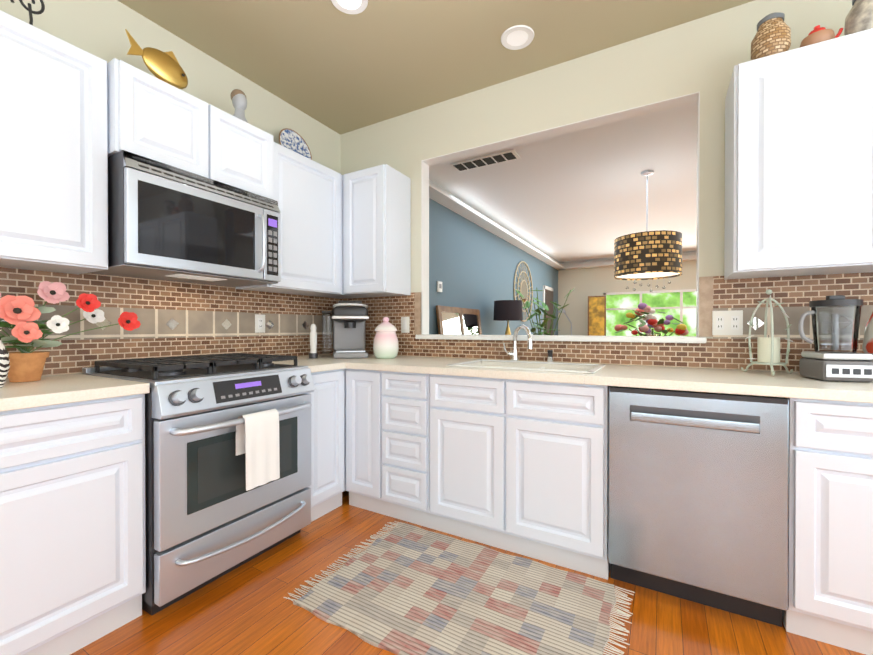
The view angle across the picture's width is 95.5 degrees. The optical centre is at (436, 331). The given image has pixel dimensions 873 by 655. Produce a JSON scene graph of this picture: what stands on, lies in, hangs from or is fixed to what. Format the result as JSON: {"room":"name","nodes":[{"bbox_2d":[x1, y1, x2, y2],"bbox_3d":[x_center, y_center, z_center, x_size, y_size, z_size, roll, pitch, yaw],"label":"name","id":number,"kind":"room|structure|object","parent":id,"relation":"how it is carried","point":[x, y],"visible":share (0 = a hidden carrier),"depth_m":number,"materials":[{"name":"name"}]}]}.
{"room":"kitchen","nodes":[
{"label":"kitchen","id":0,"kind":"room"},
{"bbox_2d":[0,0,340,375],"bbox_3d":[-2.032,-0.258,1.314,0.150,2.740,4.900,0,0,30],"label":"wall","id":1,"kind":"structure","parent":0,"point":[97,28],"depth_m":2.18,"materials":[{"name":"beige paint"}]},
{"bbox_2d":[0,10,111,273],"bbox_3d":[-1.621,-0.694,1.537,0.320,0.870,0.464,0,0,30],"label":"upper cabinet","id":2,"kind":"object","parent":1,"relation":"attached to","point":[73,118],"depth_m":1.51,"materials":[{"name":"white wood"}]},
{"bbox_2d":[10,0,44,24],"bbox_3d":[-1.571,-1.228,1.520,0.080,0.196,0.101,0,0,30],"label":"scroll","id":3,"kind":"object","parent":2,"relation":"on","point":[30,10],"visible":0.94,"depth_m":1.53,"materials":[{"name":"grey metal"}]},
{"bbox_2d":[108,58,215,180],"bbox_3d":[-1.383,-0.940,1.891,0.380,0.382,0.384,0,0,30],"label":"upper cabinet","id":4,"kind":"object","parent":1,"relation":"attached to","point":[149,117],"depth_m":1.77,"materials":[{"name":"white wood"}]},
{"bbox_2d":[125,29,187,88],"bbox_3d":[-1.299,-1.238,1.854,0.072,0.212,0.263,0,0,30],"label":"fish","id":5,"kind":"object","parent":4,"relation":"on","point":[166,67],"visible":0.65,"depth_m":1.85},
{"bbox_2d":[90,150,280,286],"bbox_3d":[-1.241,-0.507,2.033,0.484,0.473,0.752,0,0,30],"label":"microwave","id":6,"kind":"object","parent":4,"relation":"attached to","point":[166,222],"visible":1,"depth_m":1.83,"materials":[{"name":"grey metal"}]},
{"bbox_2d":[0,267,340,378],"bbox_3d":[-1.615,-0.064,1.883,0.012,0.514,3.300,0,0,30],"label":"backsplash","id":7,"kind":"structure","parent":1,"relation":"attached to","point":[175,318],"depth_m":2.15,"materials":[{"name":"brick"}]},
{"bbox_2d":[255,314,264,332],"bbox_3d":[-1.173,-0.051,2.638,0.008,0.120,0.075,0,0,30],"label":"outlet","id":8,"kind":"object","parent":7,"relation":"attached to","point":[259,323],"visible":1,"depth_m":2.63,"materials":[{"name":"white plastic"}]},
{"bbox_2d":[216,107,279,205],"bbox_3d":[-1.193,-0.942,2.224,0.380,0.382,0.384,0,0,30],"label":"upper cabinet","id":9,"kind":"object","parent":1,"relation":"attached to","point":[247,156],"depth_m":2.14,"materials":[{"name":"white wood"}]},
{"bbox_2d":[230,89,247,122],"bbox_3d":[-1.110,-1.246,2.232,0.098,0.223,0.139,0,0,30],"label":"vase","id":10,"kind":"object","parent":9,"relation":"on","point":[239,99],"visible":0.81,"depth_m":2.21,"materials":[{"name":"grey ceramic"}]},
{"bbox_2d":[236,145,343,297],"bbox_3d":[-0.974,-0.701,2.670,0.320,0.870,0.601,0,0,30],"label":"upper cabinet","id":11,"kind":"object","parent":1,"relation":"attached to","point":[311,192],"depth_m":2.61,"materials":[{"name":"white wood"}]},
{"bbox_2d":[279,128,311,159],"bbox_3d":[-0.992,-1.278,2.787,0.090,0.280,0.283,0,0,30],"label":"decorative plate","id":12,"kind":"object","parent":11,"relation":"on","point":[292,140],"visible":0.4,"depth_m":2.79,"materials":[{"name":"blue"}]},
{"bbox_2d":[118,0,754,261],"bbox_3d":[2.002,-1.690,3.378,5.200,0.100,12.500,0,0,30],"label":"ceiling","id":13,"kind":"structure","parent":0,"point":[328,64],"depth_m":2.55,"materials":[{"name":"beige paint"}]},
{"bbox_2d":[331,0,367,13],"bbox_3d":[-0.429,-1.627,1.945,0.184,0.007,0.184,0,0,30],"label":"recessed light","id":14,"kind":"object","parent":13,"relation":"in","point":[352,6],"visible":1,"depth_m":1.98,"materials":[{"name":"white"}]},
{"bbox_2d":[450,149,519,171],"bbox_3d":[0.463,-1.635,3.820,0.650,0.013,0.200,0,0,30],"label":"ceiling vent","id":15,"kind":"object","parent":13,"relation":"in","point":[495,158],"visible":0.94,"depth_m":3.79,"materials":[{"name":"white"}]},
{"bbox_2d":[501,25,533,49],"bbox_3d":[0.450,-1.628,2.203,0.184,0.007,0.184,0,0,30],"label":"recessed light","id":16,"kind":"object","parent":13,"relation":"in","point":[517,37],"visible":1,"depth_m":2.20,"materials":[{"name":"white plastic"}]},
{"bbox_2d":[614,170,681,291],"bbox_3d":[2.177,-1.031,4.099,0.620,1.225,0.620,0,0,30],"label":"pendant lamp","id":17,"kind":"object","parent":13,"relation":"hanging from","point":[649,255],"visible":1,"depth_m":3.86,"materials":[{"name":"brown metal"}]},
{"bbox_2d":[70,490,865,654],"bbox_3d":[2.002,1.150,3.395,5.200,0.100,12.500,0,0,30],"label":"floor","id":18,"kind":"structure","parent":0,"point":[247,608],"depth_m":1.52,"materials":[{"name":"brown wood"}]},
{"bbox_2d":[0,369,345,654],"bbox_3d":[-1.347,0.674,1.733,0.622,0.872,3.297,0,0,30],"label":"base cabinet","id":19,"kind":"object","parent":18,"relation":"on","point":[72,537],"visible":0.79,"depth_m":1.35,"materials":[{"name":"white wood"}]},
{"bbox_2d":[0,374,149,411],"bbox_3d":[-1.763,0.220,0.982,0.642,0.039,1.585,0,0,30],"label":"countertop","id":20,"kind":"structure","parent":19,"relation":"on","point":[56,390],"depth_m":1.38,"materials":[{"name":"white stone"}]},
{"bbox_2d":[0,327,9,387],"bbox_3d":[-1.547,0.092,1.367,0.104,0.210,0.104,0,0,30],"label":"striped vase","id":21,"kind":"object","parent":20,"relation":"on","point":[4,362],"visible":1,"depth_m":1.38,"materials":[{"name":"white ceramic"}]},
{"bbox_2d":[0,281,140,381],"bbox_3d":[-1.596,-0.016,1.568,0.290,0.422,0.665,0,0,30],"label":"flower pot","id":22,"kind":"object","parent":20,"relation":"on","point":[22,313],"visible":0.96,"depth_m":1.53,"materials":[{"name":"ceramic"}]},
{"bbox_2d":[272,358,343,372],"bbox_3d":[-0.917,0.211,2.460,0.646,0.039,0.289,0,0,30],"label":"countertop","id":23,"kind":"structure","parent":19,"relation":"on","point":[315,364],"depth_m":2.40,"materials":[{"name":"white stone"}]},
{"bbox_2d":[82,353,314,615],"bbox_3d":[-1.110,0.623,1.965,0.786,0.972,0.752,0,0,30],"label":"range","id":24,"kind":"object","parent":18,"relation":"on","point":[227,461],"visible":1,"depth_m":1.71,"materials":[{"name":"grey metal"}]},
{"bbox_2d":[345,369,380,513],"bbox_3d":[-0.302,0.668,2.676,0.292,0.872,0.622,0,0,30],"label":"base cabinet","id":25,"kind":"object","parent":18,"relation":"on","point":[362,387],"depth_m":2.41,"materials":[{"name":"white wood"}]},
{"bbox_2d":[381,371,480,530],"bbox_3d":[-0.026,0.669,2.519,0.343,0.872,0.622,0,0,30],"label":"base cabinet","id":26,"kind":"object","parent":18,"relation":"on","point":[431,423],"depth_m":2.18,"materials":[{"name":"white wood"}]},
{"bbox_2d":[297,354,872,402],"bbox_3d":[0.858,0.291,1.992,4.194,0.211,0.657,0,0,30],"label":"countertop","id":27,"kind":"structure","parent":26,"relation":"on","point":[726,381],"depth_m":1.79,"materials":[{"name":"white stone"}]},
{"bbox_2d":[309,324,317,357],"bbox_3d":[-0.863,0.068,2.779,0.062,0.240,0.062,0,0,30],"label":"pepper mill","id":28,"kind":"object","parent":27,"relation":"on","point":[313,353],"visible":1,"depth_m":2.76,"materials":[{"name":"white ceramic"}]},
{"bbox_2d":[322,301,368,358],"bbox_3d":[-0.665,-0.014,2.874,0.322,0.404,0.345,0,0,-15],"label":"coffee maker","id":29,"kind":"object","parent":27,"relation":"on","point":[349,318],"visible":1,"depth_m":2.82,"materials":[{"name":"grey plastic"}]},
{"bbox_2d":[373,317,398,358],"bbox_3d":[-0.353,0.044,2.764,0.180,0.288,0.180,0,0,30],"label":"cookie jar","id":30,"kind":"object","parent":27,"relation":"on","point":[385,344],"visible":1,"depth_m":2.70,"materials":[{"name":"ceramic"}]},
{"bbox_2d":[503,325,552,361],"bbox_3d":[0.547,0.075,2.415,0.296,0.229,0.164,0,0,30],"label":"faucet","id":31,"kind":"object","parent":27,"relation":"on","point":[514,353],"visible":0.98,"depth_m":2.44,"materials":[{"name":"silver metal"}]},
{"bbox_2d":[741,289,792,375],"bbox_3d":[1.503,0.002,1.787,0.190,0.384,0.183,0,0,30],"label":"candle stand","id":32,"kind":"object","parent":27,"relation":"on","point":[768,350],"visible":1,"depth_m":1.78,"materials":[{"name":"green metal"}]},
{"bbox_2d":[798,295,872,381],"bbox_3d":[1.589,0.026,1.601,0.204,0.339,0.183,0,0,18],"label":"blender","id":33,"kind":"object","parent":27,"relation":"on","point":[851,366],"visible":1,"depth_m":1.55,"materials":[{"name":"grey metal"}]},
{"bbox_2d":[862,287,872,361],"bbox_3d":[1.821,0.011,1.522,0.257,0.370,0.200,0,0,30],"label":"pitcher","id":34,"kind":"object","parent":27,"relation":"on","point":[867,346],"visible":0.66,"depth_m":1.57,"materials":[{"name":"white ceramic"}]},
{"bbox_2d":[283,521,634,654],"bbox_3d":[0.098,1.105,1.663,1.280,0.011,0.777,0,0,30],"label":"rug","id":35,"kind":"object","parent":18,"relation":"on","point":[400,588],"visible":1,"depth_m":1.62,"materials":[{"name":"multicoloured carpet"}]},
{"bbox_2d":[516,288,573,334],"bbox_3d":[1.654,0.212,6.073,0.839,1.744,0.655,0,0,30],"label":"plant","id":36,"kind":"object","parent":18,"relation":"on","point":[537,312],"visible":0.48,"depth_m":6.05,"materials":[{"name":"green plant"}]},
{"bbox_2d":[608,386,788,626],"bbox_3d":[1.147,0.675,1.820,0.594,0.868,0.658,0,0,30],"label":"dishwasher","id":37,"kind":"object","parent":18,"relation":"on","point":[698,494],"visible":1,"depth_m":1.54,"materials":[{"name":"grey metal"}]},
{"bbox_2d":[782,398,872,654],"bbox_3d":[1.693,0.675,1.537,0.619,0.872,0.622,0,0,30],"label":"base cabinet","id":38,"kind":"object","parent":18,"relation":"on","point":[830,497],"depth_m":1.37,"materials":[{"name":"white wood"}]},
{"bbox_3d":[0.664,0.670,5.135,0.450,0.840,2.000,0,0,30],"label":"console table","id":39,"kind":"object","parent":18,"relation":"on","visible":0},
{"bbox_2d":[436,305,481,334],"bbox_3d":[0.316,-0.021,4.909,0.096,0.540,1.150,0,0,30],"label":"wood-framed mirror","id":40,"kind":"object","parent":39,"relation":"on","point":[458,321],"visible":0.6,"depth_m":4.83,"materials":[{"name":"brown wood"}]},
{"bbox_2d":[493,300,522,334],"bbox_3d":[1.033,-0.096,5.726,0.420,0.680,0.420,0,0,30],"label":"table lamp","id":41,"kind":"object","parent":39,"relation":"on","point":[508,310],"visible":0.83,"depth_m":5.55,"materials":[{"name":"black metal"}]},
{"bbox_3d":[2.156,0.715,4.168,1.600,0.760,1.200,0,0,30],"label":"dining table","id":42,"kind":"object","parent":18,"relation":"on","visible":0},
{"bbox_2d":[614,303,688,335],"bbox_3d":[2.217,0.018,4.122,0.687,0.631,0.736,0,0,30],"label":"flower arrangement","id":43,"kind":"object","parent":42,"relation":"on","point":[650,319],"visible":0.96,"depth_m":4.09,"materials":[{"name":"multicoloured plant"}]},
{"bbox_3d":[3.379,0.691,9.083,1.050,0.750,0.450,0,0,30],"label":"side table","id":44,"kind":"object","parent":18,"relation":"on","visible":0},
{"bbox_2d":[558,308,571,334],"bbox_3d":[3.015,-0.111,9.218,0.380,0.848,0.228,0,0,30],"label":"desk lamp","id":45,"kind":"object","parent":44,"relation":"on","point":[563,311],"visible":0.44,"depth_m":9.19,"materials":[{"name":"silver metal"}]},
{"bbox_2d":[588,296,605,335],"bbox_3d":[3.612,-0.239,8.931,0.380,1.108,0.034,0,0,30],"label":"framed picture","id":46,"kind":"object","parent":44,"relation":"on","point":[596,315],"visible":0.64,"depth_m":8.91,"materials":[{"name":"brown wood"}]},
{"bbox_2d":[429,198,557,334],"bbox_3d":[1.119,-0.290,6.712,0.270,2.740,7.600,0,0,30],"label":"wall","id":47,"kind":"structure","parent":0,"point":[472,265],"depth_m":5.47,"materials":[{"name":"blue paint"}]},
{"bbox_2d":[437,281,441,291],"bbox_3d":[0.036,-0.507,4.519,0.021,0.120,0.100,0,0,30],"label":"switch","id":48,"kind":"object","parent":47,"relation":"attached to","point":[439,286],"visible":1,"depth_m":4.50,"materials":[{"name":"white plastic"}]},
{"bbox_2d":[429,180,565,269],"bbox_3d":[1.244,-1.563,6.460,0.190,0.190,7.300,0,0,30],"label":"crown molding","id":49,"kind":"structure","parent":47,"relation":"attached to","point":[443,197],"depth_m":5.38,"materials":[{"name":"white"}]},
{"bbox_2d":[513,261,532,321],"bbox_3d":[1.596,-0.723,7.243,0.024,1.108,1.108,0,0,30],"label":"sunburst mirror","id":50,"kind":"object","parent":47,"relation":"attached to","point":[523,290],"visible":0.9,"depth_m":7.26,"materials":[{"name":"white mirror"}]},
{"bbox_2d":[543,285,552,334],"bbox_3d":[2.486,0.043,8.783,0.048,2.050,0.810,0,0,30],"label":"door","id":51,"kind":"structure","parent":47,"relation":"in","point":[547,295],"depth_m":8.67,"materials":[{"name":"brown"}]},
{"bbox_2d":[340,0,852,371],"bbox_3d":[1.047,-0.264,2.320,4.200,2.740,0.100,0,0,30],"label":"wall","id":52,"kind":"structure","parent":0,"point":[705,55],"depth_m":2.26,"materials":[{"name":"beige paint"}]},
{"bbox_2d":[337,295,366,298],"bbox_3d":[-0.742,-0.703,3.076,0.320,0.870,0.335,0,0,30],"label":"upper cabinet","id":53,"kind":"object","parent":52,"relation":"attached to","point":[345,296],"depth_m":3.17,"materials":[{"name":"white"}]},
{"bbox_2d":[343,164,410,296],"bbox_3d":[-0.443,-0.702,2.914,0.393,0.870,0.320,0,0,30],"label":"upper cabinet","id":54,"kind":"object","parent":52,"relation":"attached to","point":[376,231],"visible":1,"depth_m":2.78,"materials":[{"name":"white wood"}]},
{"bbox_2d":[421,91,699,336],"bbox_3d":[0.657,-0.614,2.540,1.711,1.282,0.100,0,0,30],"label":"trim","id":55,"kind":"structure","parent":52,"relation":"attached to","point":[691,98],"depth_m":2.56,"materials":[{"name":"white"}]},
{"bbox_2d":[415,334,705,342],"bbox_3d":[0.671,0.044,2.570,1.771,0.032,0.240,0,0,30],"label":"sill","id":56,"kind":"structure","parent":52,"relation":"attached to","point":[663,339],"depth_m":2.34,"materials":[{"name":"white"}]},
{"bbox_2d":[341,272,872,371],"bbox_3d":[1.023,-0.046,2.271,4.192,0.474,0.012,0,0,30],"label":"backsplash","id":57,"kind":"structure","parent":52,"relation":"attached to","point":[794,295],"depth_m":2.04,"materials":[{"name":"brick"}]},
{"bbox_2d":[401,317,409,332],"bbox_3d":[-0.236,-0.048,2.978,0.075,0.120,0.009,0,0,30],"label":"light switch","id":58,"kind":"object","parent":57,"relation":"attached to","point":[405,324],"visible":1,"depth_m":2.97,"materials":[{"name":"white plastic"}]},
{"bbox_2d":[712,310,742,334],"bbox_3d":[1.470,-0.042,2.004,0.125,0.125,0.008,0,0,30],"label":"outlet","id":59,"kind":"object","parent":57,"relation":"attached to","point":[729,322],"visible":1,"depth_m":2.00,"materials":[{"name":"white plastic"}]},
{"bbox_2d":[724,28,872,279],"bbox_3d":[1.812,-0.714,1.627,0.988,0.910,0.320,0,0,30],"label":"upper cabinet","id":60,"kind":"object","parent":52,"relation":"attached to","point":[798,161],"visible":1,"depth_m":1.63,"materials":[{"name":"white wood"}]},
{"bbox_2d":[751,12,790,59],"bbox_3d":[1.456,-1.272,1.729,0.134,0.200,0.134,0,0,21],"label":"decorative jar","id":61,"kind":"object","parent":60,"relation":"on","point":[772,36],"depth_m":1.69,"materials":[{"name":"wicker"}]},
{"bbox_2d":[800,25,842,46],"bbox_3d":[1.595,-1.220,1.644,0.136,0.098,0.110,0,0,30],"label":"teapot","id":62,"kind":"object","parent":60,"relation":"on","point":[818,34],"visible":0.69,"depth_m":1.62,"materials":[{"name":"brown ceramic"}]},
{"bbox_2d":[844,0,872,34],"bbox_3d":[1.721,-1.266,1.578,0.134,0.190,0.134,0,0,21],"label":"decorative jar","id":63,"kind":"object","parent":60,"relation":"on","point":[860,17],"depth_m":1.56,"materials":[{"name":"ceramic"}]},
{"bbox_2d":[558,260,695,335],"bbox_3d":[4.988,-0.301,8.619,5.100,2.740,0.150,0,0,30],"label":"wall","id":64,"kind":"structure","parent":0,"point":[584,283],"depth_m":9.33,"materials":[{"name":"beige paint"}]},
{"bbox_2d":[565,251,695,269],"bbox_3d":[5.047,-1.575,8.382,4.470,0.190,0.190,0,0,30],"label":"crown molding","id":65,"kind":"structure","parent":64,"relation":"attached to","point":[686,256],"depth_m":9.12,"materials":[{"name":"white wood"}]},
{"bbox_2d":[604,289,695,335],"bbox_3d":[4.874,-0.081,8.622,2.300,1.600,0.080,0,0,30],"label":"window","id":66,"kind":"structure","parent":64,"relation":"in","point":[681,307],"depth_m":8.60,"materials":[{"name":"white wood"}]},
{"label":"outside","id":67,"kind":"structure","parent":0,"visible":0},
{"bbox_2d":[606,292,695,335],"bbox_3d":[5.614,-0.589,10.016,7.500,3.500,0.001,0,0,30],"label":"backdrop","id":68,"kind":"structure","parent":67,"point":[614,318],"depth_m":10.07,"materials":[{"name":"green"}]}
]}

